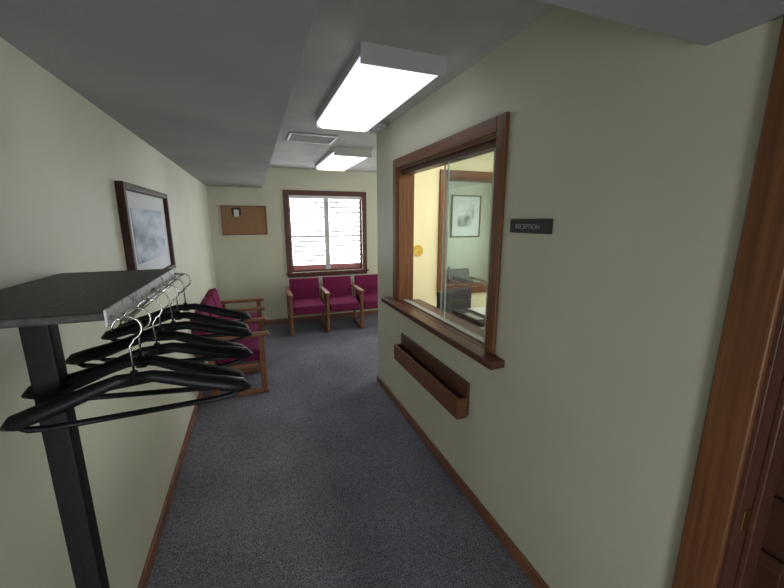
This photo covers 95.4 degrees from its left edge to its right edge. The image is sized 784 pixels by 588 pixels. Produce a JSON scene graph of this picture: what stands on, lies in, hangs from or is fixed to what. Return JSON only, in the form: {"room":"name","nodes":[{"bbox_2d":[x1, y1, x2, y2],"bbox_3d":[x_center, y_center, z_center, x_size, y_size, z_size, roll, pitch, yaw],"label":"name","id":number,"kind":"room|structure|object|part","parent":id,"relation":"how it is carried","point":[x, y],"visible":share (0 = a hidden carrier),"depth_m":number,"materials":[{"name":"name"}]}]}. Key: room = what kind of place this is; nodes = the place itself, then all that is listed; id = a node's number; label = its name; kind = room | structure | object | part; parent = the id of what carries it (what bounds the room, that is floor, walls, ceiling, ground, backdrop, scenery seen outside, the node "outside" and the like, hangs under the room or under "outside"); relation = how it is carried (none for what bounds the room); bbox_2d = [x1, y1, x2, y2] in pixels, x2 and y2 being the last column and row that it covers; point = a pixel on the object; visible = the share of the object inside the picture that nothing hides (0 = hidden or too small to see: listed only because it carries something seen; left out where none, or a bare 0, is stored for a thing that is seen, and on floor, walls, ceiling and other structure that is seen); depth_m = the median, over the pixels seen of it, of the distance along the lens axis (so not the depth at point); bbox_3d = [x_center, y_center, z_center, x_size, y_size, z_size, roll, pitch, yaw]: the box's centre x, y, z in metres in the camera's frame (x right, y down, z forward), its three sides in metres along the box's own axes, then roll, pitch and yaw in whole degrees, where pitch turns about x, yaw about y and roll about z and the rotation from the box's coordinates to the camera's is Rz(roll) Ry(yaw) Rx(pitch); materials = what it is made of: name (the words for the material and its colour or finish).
{"room":"waiting room","nodes":[
{"label":"waiting room","id":0,"kind":"room"},
{"bbox_2d":[0,37,216,587],"bbox_3d":[-1.379,0.068,1.843,0.120,2.420,7.770,-4,12,-20],"label":"wall","id":1,"kind":"structure","parent":0,"point":[62,156],"depth_m":1.27,"materials":[{"name":"paint"}]},
{"bbox_2d":[114,181,175,269],"bbox_3d":[-1.442,-0.358,2.146,0.035,0.530,0.950,-4,12,-20],"label":"framed landscape picture","id":2,"kind":"object","parent":1,"relation":"attached to","point":[144,215],"visible":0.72,"depth_m":2.02,"materials":[{"name":"white"}]},
{"bbox_2d":[130,208,165,264],"bbox_3d":[-1.448,-0.357,2.144,0.002,0.290,0.650,-4,12,-20],"label":"print","id":3,"kind":"object","parent":2,"relation":"attached to","point":[146,223],"depth_m":2.08},
{"bbox_2d":[0,0,317,187],"bbox_3d":[-0.962,-1.002,1.768,0.760,0.295,7.500,-4,12,-20],"label":"ceiling soffit","id":4,"kind":"structure","parent":1,"relation":"attached to","point":[206,84],"depth_m":1.11,"materials":[{"name":"white paint"}]},
{"bbox_2d":[138,391,202,587],"bbox_3d":[-1.311,1.214,2.091,0.014,0.075,7.500,-4,12,-20],"label":"baseboard","id":5,"kind":"structure","parent":1,"relation":"attached to","point":[143,582],"depth_m":2.02,"materials":[{"name":"brown wood"}]},
{"bbox_2d":[147,314,534,587],"bbox_3d":[1.009,1.117,2.990,5.230,0.100,7.770,-4,12,-20],"label":"floor","id":6,"kind":"structure","parent":0,"point":[317,479],"depth_m":2.19,"materials":[{"name":"carpet"}]},
{"bbox_2d":[0,268,184,587],"bbox_3d":[-0.717,0.724,0.975,0.405,1.487,0.840,-4,12,-20],"label":"coat rack","id":7,"kind":"object","parent":6,"relation":"on","point":[36,308],"visible":0.96,"depth_m":0.75,"materials":[{"name":"metal"}]},
{"bbox_2d":[0,268,172,328],"bbox_3d":[-0.793,-0.009,0.897,0.315,0.017,0.650,-4,12,-20],"label":"shelf","id":8,"kind":"object","parent":7,"relation":"attached to","point":[77,297],"depth_m":0.79,"materials":[{"name":"laminate"}]},
{"bbox_2d":[0,316,250,433],"bbox_3d":[-0.511,0.143,0.705,0.421,0.209,0.040,-5,13,-22],"label":"hanger","id":9,"kind":"object","parent":7,"relation":"hanging from","point":[22,421],"visible":1,"depth_m":0.70,"materials":[{"name":"black plastic"}]},
{"bbox_2d":[21,307,245,400],"bbox_3d":[-0.547,0.130,0.771,0.421,0.209,0.042,-4,12,-17],"label":"hanger","id":10,"kind":"object","parent":7,"relation":"hanging from","point":[74,379],"visible":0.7,"depth_m":0.77,"materials":[{"name":"black plastic"}]},
{"bbox_3d":[-0.631,-0.010,0.960,0.031,0.017,0.640,-4,12,-20],"label":"hanging rail","id":11,"kind":"part","parent":7,"relation":"part of","materials":[{"name":"silver metal"}]},
{"bbox_2d":[65,291,243,367],"bbox_3d":[-0.613,0.094,0.940,0.421,0.207,0.042,-4,12,-17],"label":"hanger","id":12,"kind":"object","parent":7,"relation":"hanging from","point":[78,358],"visible":0.58,"depth_m":0.93,"materials":[{"name":"black plastic"}]},
{"bbox_2d":[71,298,253,391],"bbox_3d":[-0.563,0.114,0.860,0.421,0.214,0.042,-6,13,-25],"label":"hanger","id":13,"kind":"object","parent":7,"relation":"hanging from","point":[233,352],"visible":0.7,"depth_m":0.88,"materials":[{"name":"black plastic"}]},
{"bbox_2d":[95,284,251,361],"bbox_3d":[-0.641,0.072,1.044,0.421,0.207,0.040,-7,14,-24],"label":"hanger","id":14,"kind":"object","parent":7,"relation":"hanging from","point":[241,332],"visible":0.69,"depth_m":1.07,"materials":[{"name":"black plastic"}]},
{"bbox_2d":[101,278,248,341],"bbox_3d":[-0.686,0.049,1.142,0.421,0.202,0.040,-2,12,-19],"label":"hanger","id":15,"kind":"object","parent":7,"relation":"hanging from","point":[121,331],"visible":0.76,"depth_m":1.13,"materials":[{"name":"black plastic"}]},
{"bbox_2d":[118,273,250,333],"bbox_3d":[-0.726,0.026,1.253,0.421,0.202,0.040,-5,13,-22],"label":"hanger","id":16,"kind":"object","parent":7,"relation":"hanging from","point":[230,313],"visible":0.7,"depth_m":1.27,"materials":[{"name":"black plastic"}]},
{"bbox_2d":[190,310,268,397],"bbox_3d":[-1.571,0.542,3.552,0.656,0.797,0.538,-4,12,-20],"label":"armchair","id":17,"kind":"object","parent":6,"relation":"on","point":[255,342],"visible":0.32,"depth_m":3.41,"materials":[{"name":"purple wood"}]},
{"bbox_3d":[-1.465,0.676,3.362,0.610,0.612,0.064,-4,12,-20],"label":"arm frame","id":18,"kind":"part","parent":17,"relation":"part of","materials":[{"name":"brown wood"}]},
{"bbox_3d":[-1.550,0.553,3.593,0.500,0.139,0.455,-1,11,-21],"label":"seat","id":19,"kind":"part","parent":17,"relation":"part of","materials":[{"name":"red fabric"}]},
{"bbox_2d":[200,296,266,373],"bbox_3d":[-1.760,0.442,4.037,0.656,0.797,0.538,-4,12,-20],"label":"armchair","id":20,"kind":"object","parent":6,"relation":"on","point":[253,327],"visible":0.21,"depth_m":3.90,"materials":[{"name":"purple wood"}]},
{"bbox_3d":[-1.654,0.576,3.847,0.610,0.612,0.064,-4,12,-20],"label":"arm frame","id":21,"kind":"part","parent":20,"relation":"part of","materials":[{"name":"brown wood"}]},
{"bbox_3d":[-1.739,0.452,4.078,0.500,0.139,0.455,-1,11,-21],"label":"seat","id":22,"kind":"part","parent":20,"relation":"part of","materials":[{"name":"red fabric"}]},
{"bbox_2d":[205,288,265,352],"bbox_3d":[-1.959,0.336,4.548,0.656,0.797,0.594,-4,12,-20],"label":"armchair","id":23,"kind":"object","parent":6,"relation":"on","point":[213,292],"visible":0.28,"depth_m":4.43,"materials":[{"name":"brown wood"}]},
{"bbox_3d":[-1.928,0.352,4.563,0.500,0.139,0.455,-1,11,-21],"label":"seat","id":24,"kind":"part","parent":23,"relation":"part of","materials":[{"name":"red fabric"}]},
{"bbox_3d":[-1.843,0.475,4.332,0.610,0.612,0.064,-4,12,-20],"label":"arm frame","id":25,"kind":"part","parent":23,"relation":"part of","materials":[{"name":"brown wood"}]},
{"bbox_3d":[-2.031,0.375,4.817,0.610,0.612,0.064,-4,12,-20],"label":"arm frame","id":26,"kind":"part","parent":23,"relation":"part of","materials":[{"name":"brown wood"}]},
{"bbox_2d":[285,277,325,335],"bbox_3d":[-1.318,0.171,5.442,0.533,0.758,0.652,-4,12,-20],"label":"armchair","id":27,"kind":"object","parent":6,"relation":"on","point":[303,295],"visible":1,"depth_m":5.50,"materials":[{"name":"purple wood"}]},
{"bbox_3d":[-1.530,0.264,5.355,0.064,0.612,0.610,-4,12,-20],"label":"arm frame","id":28,"kind":"part","parent":27,"relation":"part of","materials":[{"name":"brown wood"}]},
{"bbox_3d":[-1.281,0.174,5.423,0.450,0.139,0.500,-4,15,-20],"label":"seat","id":29,"kind":"part","parent":27,"relation":"part of","materials":[{"name":"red fabric"}]},
{"bbox_2d":[319,276,359,331],"bbox_3d":[-0.827,0.133,5.625,0.533,0.758,0.652,-4,12,-20],"label":"armchair","id":30,"kind":"object","parent":6,"relation":"on","point":[336,291],"visible":0.91,"depth_m":5.66,"materials":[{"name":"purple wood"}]},
{"bbox_3d":[-1.039,0.226,5.538,0.064,0.612,0.610,-4,12,-20],"label":"arm frame","id":31,"kind":"part","parent":30,"relation":"part of","materials":[{"name":"brown wood"}]},
{"bbox_3d":[-0.790,0.136,5.606,0.450,0.139,0.500,-4,15,-20],"label":"seat","id":32,"kind":"part","parent":30,"relation":"part of","materials":[{"name":"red fabric"}]},
{"bbox_2d":[351,274,377,328],"bbox_3d":[-0.311,0.093,5.818,0.589,0.758,0.652,-4,12,-20],"label":"armchair","id":33,"kind":"object","parent":6,"relation":"on","point":[365,288],"visible":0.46,"depth_m":5.87,"materials":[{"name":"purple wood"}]},
{"bbox_3d":[-0.548,0.188,5.722,0.064,0.612,0.610,-4,12,-20],"label":"arm frame","id":34,"kind":"part","parent":33,"relation":"part of","materials":[{"name":"brown wood"}]},
{"bbox_3d":[-0.300,0.098,5.789,0.450,0.139,0.500,-4,15,-20],"label":"seat","id":35,"kind":"part","parent":33,"relation":"part of","materials":[{"name":"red fabric"}]},
{"bbox_2d":[444,268,486,283],"bbox_3d":[1.304,-0.047,6.473,0.624,0.768,0.653,-4,12,-20],"label":"armchair","id":36,"kind":"object","parent":6,"relation":"on","point":[461,275],"visible":0.2,"depth_m":6.60,"materials":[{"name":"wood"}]},
{"bbox_3d":[1.050,0.053,6.371,0.064,0.612,0.610,-4,12,-20],"label":"arm frame","id":37,"kind":"part","parent":36,"relation":"part of","materials":[{"name":"brown wood"}]},
{"bbox_3d":[1.573,0.013,6.566,0.064,0.612,0.610,-4,12,-20],"label":"arm frame","id":38,"kind":"part","parent":36,"relation":"part of","materials":[{"name":"brown wood"}]},
{"bbox_2d":[751,459,783,587],"bbox_3d":[1.578,0.856,1.513,0.720,1.010,0.480,-4,12,-20],"label":"base cabinet","id":39,"kind":"object","parent":6,"relation":"on","point":[769,572],"visible":0.02,"depth_m":1.24,"materials":[{"name":"brown wood"}]},
{"bbox_3d":[0.711,0.749,2.672,0.615,0.750,1.900,-4,12,-20],"label":"office desk","id":40,"kind":"object","parent":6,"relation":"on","visible":0},
{"bbox_2d":[437,286,471,313],"bbox_3d":[0.547,0.107,3.143,0.440,0.315,0.160,-10,15,-40],"label":"computer monitor","id":41,"kind":"object","parent":40,"relation":"on","point":[456,298],"visible":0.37,"depth_m":3.11,"materials":[{"name":"black plastic"}]},
{"bbox_2d":[452,307,485,329],"bbox_3d":[0.714,0.252,2.669,0.400,0.225,0.480,-4,12,-20],"label":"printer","id":42,"kind":"object","parent":40,"relation":"on","point":[475,316],"visible":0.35,"depth_m":2.63,"materials":[{"name":"grey plastic"}]},
{"bbox_3d":[0.585,0.163,2.567,0.060,0.010,0.180,-4,12,-20],"label":"control panel","id":43,"kind":"part","parent":42,"relation":"part of","materials":[{"name":"grey plastic"}]},
{"bbox_2d":[206,168,491,319],"bbox_3d":[-0.292,-0.843,6.242,5.110,2.420,0.150,-4,12,-20],"label":"wall","id":44,"kind":"structure","parent":0,"point":[246,266],"depth_m":5.60,"materials":[{"name":"paint"}]},
{"bbox_2d":[220,205,267,234],"bbox_3d":[-2.205,-1.103,5.348,0.630,0.430,0.024,-4,12,-20],"label":"cork bulletin board","id":45,"kind":"object","parent":44,"relation":"attached to","point":[236,220],"visible":1,"depth_m":5.34,"materials":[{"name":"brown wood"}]},
{"bbox_2d":[263,310,377,324],"bbox_3d":[-0.313,0.324,6.386,4.976,0.075,0.014,-4,12,-20],"label":"baseboard","id":46,"kind":"structure","parent":44,"relation":"attached to","point":[349,314],"depth_m":6.01,"materials":[{"name":"brown wood"}]},
{"bbox_2d":[283,190,366,277],"bbox_3d":[-1.051,-0.977,5.825,1.330,1.360,0.022,-4,12,-20],"label":"window frame","id":47,"kind":"structure","parent":44,"relation":"attached to","point":[286,193],"depth_m":5.74,"materials":[{"name":"brown wood"}]},
{"bbox_2d":[288,195,360,199],"bbox_3d":[-1.061,-1.548,5.731,1.160,0.048,0.030,-4,12,-20],"label":"blind headrail","id":48,"kind":"object","parent":47,"relation":"attached to","point":[289,196],"depth_m":5.70,"materials":[{"name":"white metal"}]},
{"bbox_2d":[298,203,353,263],"bbox_3d":[-1.057,-1.023,5.830,0.888,1.020,0.003,-4,12,-20],"label":"cords","id":49,"kind":"object","parent":48,"relation":"hanging from","point":[316,203],"depth_m":5.82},
{"bbox_2d":[288,198,361,271],"bbox_3d":[-1.075,-0.989,5.885,1.180,1.210,0.070,-4,12,-20],"label":"window","id":50,"kind":"structure","parent":44,"relation":"in","point":[337,266],"depth_m":5.90,"materials":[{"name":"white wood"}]},
{"bbox_2d":[290,201,360,261],"bbox_3d":[-1.059,-1.020,5.835,1.110,0.951,0.006,-4,12,-20],"label":"blind slats","id":51,"kind":"object","parent":50,"relation":"attached to","point":[290,201],"visible":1,"depth_m":5.81,"materials":[{"name":"white plastic"}]},
{"bbox_3d":[-1.079,-0.957,5.901,1.120,0.040,0.030,-4,12,-20],"label":"meeting rail","id":52,"kind":"part","parent":50,"relation":"part of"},
{"bbox_3d":[-1.075,-0.989,5.885,0.080,1.150,0.070,-4,12,-20],"label":"mullion","id":53,"kind":"part","parent":50,"relation":"part of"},
{"bbox_3d":[-1.078,-0.467,6.000,1.120,0.080,0.015,-4,12,-20],"label":"panel","id":54,"kind":"part","parent":50,"relation":"part of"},
{"bbox_2d":[286,269,368,274],"bbox_3d":[-1.042,-0.365,5.928,1.370,0.030,0.028,-4,12,-20],"label":"window sill","id":55,"kind":"structure","parent":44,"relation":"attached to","point":[361,269],"depth_m":5.90,"materials":[{"name":"brown wood"}]},
{"bbox_2d":[450,195,481,237],"bbox_3d":[1.384,-1.448,6.671,0.630,0.770,0.030,-4,12,-20],"label":"picture","id":56,"kind":"object","parent":44,"relation":"attached to","point":[465,209],"visible":1,"depth_m":6.67,"materials":[{"name":"paper"}]},
{"bbox_2d":[457,204,474,226],"bbox_3d":[1.383,-1.468,6.669,0.350,0.410,0.002,-4,12,-20],"label":"print","id":57,"kind":"object","parent":56,"relation":"attached to","point":[465,212],"depth_m":6.67},
{"bbox_2d":[269,0,556,172],"bbox_3d":[1.009,-1.351,2.479,5.230,0.100,7.770,-4,12,-20],"label":"ceiling","id":58,"kind":"structure","parent":0,"point":[465,32],"depth_m":1.55,"materials":[{"name":"paint"}]},
{"bbox_2d":[286,132,337,144],"bbox_3d":[-0.769,-1.486,3.415,0.440,0.014,0.360,-4,12,-20],"label":"ceiling air vent","id":59,"kind":"object","parent":58,"relation":"attached to","point":[292,136],"depth_m":3.40,"materials":[{"name":"white metal"}]},
{"bbox_2d":[315,147,371,171],"bbox_3d":[-0.644,-1.668,4.475,0.428,0.088,1.244,-4,12,-20],"label":"fluorescent ceiling light","id":60,"kind":"object","parent":58,"relation":"attached to","point":[337,158],"visible":1,"depth_m":4.12,"materials":[{"name":"white plastic"}]},
{"bbox_2d":[372,122,385,130],"bbox_3d":[-0.108,-1.372,2.931,0.124,0.042,0.124,-4,12,-20],"label":"smoke detector","id":61,"kind":"object","parent":58,"relation":"attached to","point":[379,126],"visible":0.85,"depth_m":2.90,"materials":[{"name":"white plastic"}]},
{"bbox_2d":[315,41,445,132],"bbox_3d":[-0.160,-1.200,2.214,0.428,0.088,1.244,-4,12,-20],"label":"fluorescent ceiling light","id":62,"kind":"object","parent":58,"relation":"attached to","point":[377,79],"visible":1,"depth_m":1.86,"materials":[{"name":"white plastic"}]},
{"bbox_2d":[413,151,493,307],"bbox_3d":[1.478,-0.382,4.016,3.180,2.420,0.120,-4,12,-20],"label":"wall","id":63,"kind":"structure","parent":0,"point":[426,183],"depth_m":3.48,"materials":[{"name":"paint"}]},
{"bbox_2d":[414,245,422,255],"bbox_3d":[0.250,-0.420,3.458,0.110,0.110,0.012,-4,12,-20],"label":"wall plaque","id":64,"kind":"object","parent":63,"relation":"attached to","point":[418,250],"visible":0.81,"depth_m":3.45,"materials":[{"name":"gold metal"}]},
{"bbox_2d":[437,169,492,292],"bbox_3d":[1.102,-0.629,3.741,1.380,1.225,0.020,-4,12,-20],"label":"window frame","id":65,"kind":"structure","parent":63,"relation":"attached to","point":[453,173],"depth_m":3.50,"materials":[{"name":"brown wood"}]},
{"bbox_2d":[444,178,492,287],"bbox_3d":[1.075,-0.643,3.810,1.240,1.085,0.130,-4,12,-20],"label":"liner","id":66,"kind":"object","parent":63,"relation":"attached to","point":[455,285],"visible":0.24,"depth_m":3.61,"materials":[{"name":"brown wood"}]},
{"bbox_2d":[376,6,783,587],"bbox_3d":[0.806,0.199,1.208,0.120,2.420,5.000,-4,12,-20],"label":"wall","id":67,"kind":"structure","parent":0,"point":[639,146],"depth_m":1.24,"materials":[{"name":"paint"}]},
{"bbox_2d":[394,333,469,419],"bbox_3d":[0.233,0.527,2.522,0.082,0.215,1.010,-4,12,-20],"label":"document tray","id":68,"kind":"object","parent":67,"relation":"attached to","point":[446,386],"visible":1,"depth_m":2.36,"materials":[{"name":"brown wood"}]},
{"bbox_2d":[381,297,504,369],"bbox_3d":[0.322,0.188,2.495,0.285,0.040,1.595,-4,12,-20],"label":"shelf","id":69,"kind":"object","parent":67,"relation":"attached to","point":[464,343],"visible":0.8,"depth_m":2.25,"materials":[{"name":"brown wood"}]},
{"bbox_2d":[403,299,484,343],"bbox_3d":[0.333,0.166,2.476,0.045,0.010,1.234,-4,12,-20],"label":"floor track","id":70,"kind":"object","parent":69,"relation":"on","point":[475,336],"visible":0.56,"depth_m":2.35,"materials":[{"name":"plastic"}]},
{"bbox_2d":[440,162,449,320],"bbox_3d":[0.354,-0.321,2.314,0.027,1.003,0.077,-4,12,-18],"label":"glass edges","id":71,"kind":"object","parent":70,"relation":"on","point":[447,240],"depth_m":2.33,"materials":[{"name":"glass"}]},
{"bbox_2d":[484,148,495,341],"bbox_3d":[0.515,-0.227,1.844,0.027,0.988,0.012,-4,12,-18],"label":"glass edges","id":72,"kind":"object","parent":70,"relation":"on","point":[494,148],"depth_m":1.86,"materials":[{"name":"glass"}]},
{"bbox_2d":[398,133,496,300],"bbox_3d":[0.337,-0.353,2.370,0.135,1.070,1.270,-4,12,-20],"label":"liner","id":73,"kind":"object","parent":67,"relation":"attached to","point":[405,182],"visible":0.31,"depth_m":2.91,"materials":[{"name":"brown wood"}]},
{"bbox_2d":[402,140,495,174],"bbox_3d":[0.333,-0.843,2.267,0.075,0.032,1.234,-4,12,-20],"label":"header track","id":74,"kind":"object","parent":73,"relation":"attached to","point":[488,147],"visible":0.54,"depth_m":2.11,"materials":[{"name":"brown wood"}]},
{"bbox_2d":[393,111,509,354],"bbox_3d":[0.265,-0.382,2.336,0.020,1.140,1.410,-4,12,-20],"label":"window frame","id":75,"kind":"structure","parent":67,"relation":"attached to","point":[503,120],"depth_m":1.76,"materials":[{"name":"brown wood"}]},
{"bbox_2d":[377,375,549,587],"bbox_3d":[0.399,1.135,2.472,0.134,0.075,2.779,-4,12,-20],"label":"baseboard","id":76,"kind":"structure","parent":67,"relation":"attached to","point":[516,554],"depth_m":2.07,"materials":[{"name":"brown wood"}]},
{"bbox_2d":[510,219,552,233],"bbox_3d":[0.585,-0.288,1.515,0.009,0.060,0.245,-4,12,-20],"label":"sign","id":77,"kind":"object","parent":67,"relation":"attached to","point":[536,226],"visible":1,"depth_m":1.50,"materials":[{"name":"black plastic"}]},
{"bbox_2d":[539,0,783,45],"bbox_3d":[0.761,-0.544,-0.330,0.930,0.340,2.260,-4,12,-20],"label":"ceiling soffit entry","id":78,"kind":"structure","parent":67,"relation":"attached to","point":[703,22],"depth_m":0.76,"materials":[{"name":"white paint"}]},
{"bbox_2d":[672,17,783,587],"bbox_3d":[1.088,0.511,0.546,0.180,2.078,0.990,-4,12,-20],"label":"door frame","id":79,"kind":"structure","parent":67,"relation":"attached to","point":[756,292],"depth_m":0.87,"materials":[{"name":"brown wood"}]},
{"bbox_2d":[740,508,751,530],"bbox_3d":[0.916,0.585,0.924,0.028,0.060,0.003,-4,12,-20],"label":"strike plate","id":80,"kind":"object","parent":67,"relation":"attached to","point":[747,513],"visible":1,"depth_m":0.92,"materials":[{"name":"gold metal"}]},
{"bbox_2d":[733,377,783,587],"bbox_3d":[0.952,0.466,0.907,0.035,2.020,0.014,-4,12,-20],"label":"door stop","id":81,"kind":"object","parent":67,"relation":"attached to","point":[776,435],"visible":1,"depth_m":0.91,"materials":[{"name":"brown wood"}]}
]}

